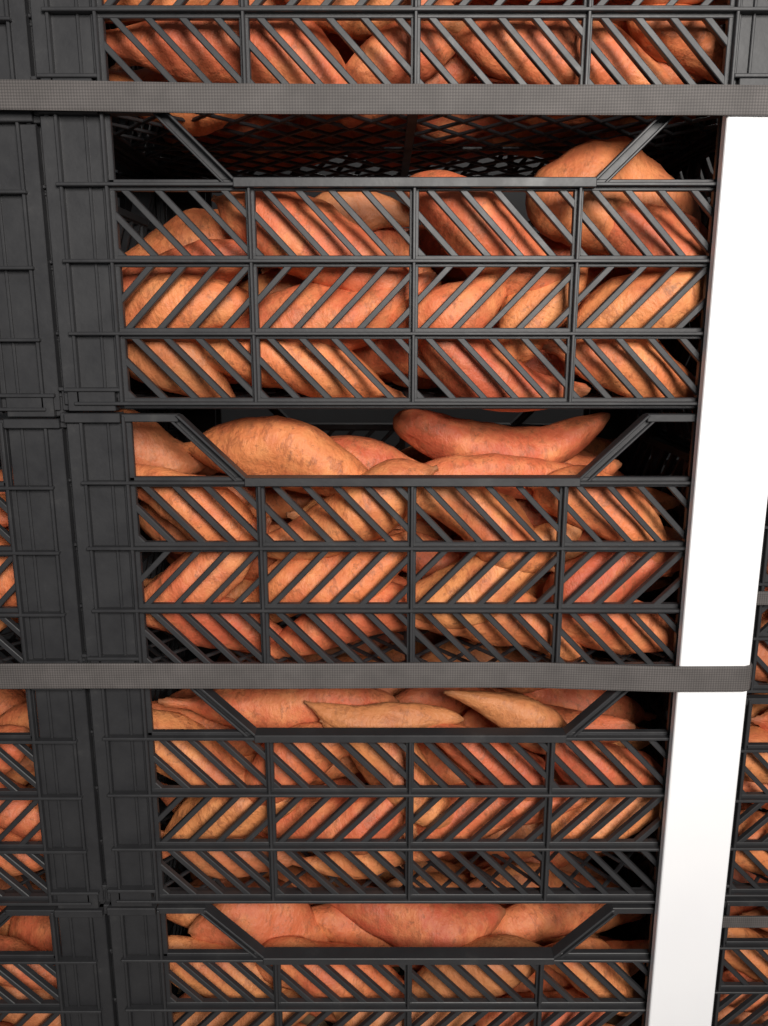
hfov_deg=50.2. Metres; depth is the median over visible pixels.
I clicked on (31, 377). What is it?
plastic crate
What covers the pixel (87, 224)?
plastic crate
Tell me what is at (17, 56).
plastic crate
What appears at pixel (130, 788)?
plastic crate
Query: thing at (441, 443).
sweet potatoes
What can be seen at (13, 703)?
sweet potatoes
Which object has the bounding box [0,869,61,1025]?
sweet potatoes
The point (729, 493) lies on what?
protector
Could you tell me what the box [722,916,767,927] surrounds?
strap
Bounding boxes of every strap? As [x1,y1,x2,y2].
[0,79,767,115]
[0,661,752,691]
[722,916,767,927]
[756,591,767,604]
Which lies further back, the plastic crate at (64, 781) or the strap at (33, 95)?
the plastic crate at (64, 781)
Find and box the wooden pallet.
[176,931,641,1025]
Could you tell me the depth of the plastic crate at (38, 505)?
0.83 m
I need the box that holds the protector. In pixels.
[645,116,767,1025]
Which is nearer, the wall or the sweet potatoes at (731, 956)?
the sweet potatoes at (731, 956)
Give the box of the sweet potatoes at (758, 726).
[735,681,767,875]
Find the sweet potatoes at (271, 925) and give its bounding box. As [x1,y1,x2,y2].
[166,851,648,1025]
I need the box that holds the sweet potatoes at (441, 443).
[104,409,681,661]
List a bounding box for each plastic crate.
[0,0,158,178]
[0,111,156,416]
[0,409,168,662]
[0,627,177,908]
[0,816,174,1025]
[28,0,767,178]
[33,111,722,410]
[60,394,696,665]
[89,596,673,905]
[103,783,655,1025]
[606,809,767,1025]
[628,654,767,896]
[634,425,767,692]
[637,322,697,447]
[664,141,715,206]
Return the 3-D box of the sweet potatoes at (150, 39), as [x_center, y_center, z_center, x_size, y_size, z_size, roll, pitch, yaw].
[0.016,-0.545,0.940,0.687,0.263,0.450,0,13,0]
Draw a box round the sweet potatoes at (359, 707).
[152,628,662,878]
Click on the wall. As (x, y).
(547, 416)
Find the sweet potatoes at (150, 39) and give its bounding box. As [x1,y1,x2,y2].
[104,0,727,170]
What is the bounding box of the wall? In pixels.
[0,155,712,662]
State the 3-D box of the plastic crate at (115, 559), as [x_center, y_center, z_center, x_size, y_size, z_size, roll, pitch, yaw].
[0.028,-0.014,1.048,0.694,0.275,0.468,0,13,0]
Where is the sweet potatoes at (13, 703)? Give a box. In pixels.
[0,689,43,878]
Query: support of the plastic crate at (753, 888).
on the plastic crate at (758, 990)
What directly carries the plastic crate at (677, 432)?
on the plastic crate at (759, 634)
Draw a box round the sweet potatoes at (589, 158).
[122,136,707,411]
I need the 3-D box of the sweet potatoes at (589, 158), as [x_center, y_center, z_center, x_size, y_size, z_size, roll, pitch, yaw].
[0.027,-0.276,0.995,0.663,0.270,0.451,0,13,0]
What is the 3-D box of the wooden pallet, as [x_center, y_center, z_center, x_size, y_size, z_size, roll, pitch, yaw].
[0.028,0.731,1.220,0.670,0.149,0.450,0,13,0]
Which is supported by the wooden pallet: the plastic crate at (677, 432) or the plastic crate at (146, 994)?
the plastic crate at (146, 994)
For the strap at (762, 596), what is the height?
0.016 m
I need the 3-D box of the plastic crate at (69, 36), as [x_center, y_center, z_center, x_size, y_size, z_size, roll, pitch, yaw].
[0.028,-0.553,0.925,0.694,0.275,0.468,0,13,0]
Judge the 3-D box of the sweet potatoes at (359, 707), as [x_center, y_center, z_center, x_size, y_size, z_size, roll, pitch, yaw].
[0.019,0.271,1.124,0.677,0.261,0.456,0,13,0]
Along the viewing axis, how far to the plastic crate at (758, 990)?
1.06 m
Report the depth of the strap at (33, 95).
0.72 m
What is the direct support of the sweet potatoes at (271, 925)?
in the plastic crate at (146, 994)
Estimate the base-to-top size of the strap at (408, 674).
0.032 m
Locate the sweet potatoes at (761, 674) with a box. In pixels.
[755,563,767,681]
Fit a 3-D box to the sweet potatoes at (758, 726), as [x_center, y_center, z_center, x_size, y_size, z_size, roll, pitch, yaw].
[0.714,0.327,1.145,0.660,0.274,0.282,0,13,0]
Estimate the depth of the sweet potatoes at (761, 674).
0.98 m
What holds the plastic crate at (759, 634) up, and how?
on the plastic crate at (753, 888)
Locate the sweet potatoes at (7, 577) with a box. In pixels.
[0,470,18,631]
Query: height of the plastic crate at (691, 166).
0.275 m
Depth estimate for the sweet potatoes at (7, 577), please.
0.87 m
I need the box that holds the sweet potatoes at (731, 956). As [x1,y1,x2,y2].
[718,868,767,1023]
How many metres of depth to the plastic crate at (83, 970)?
0.95 m

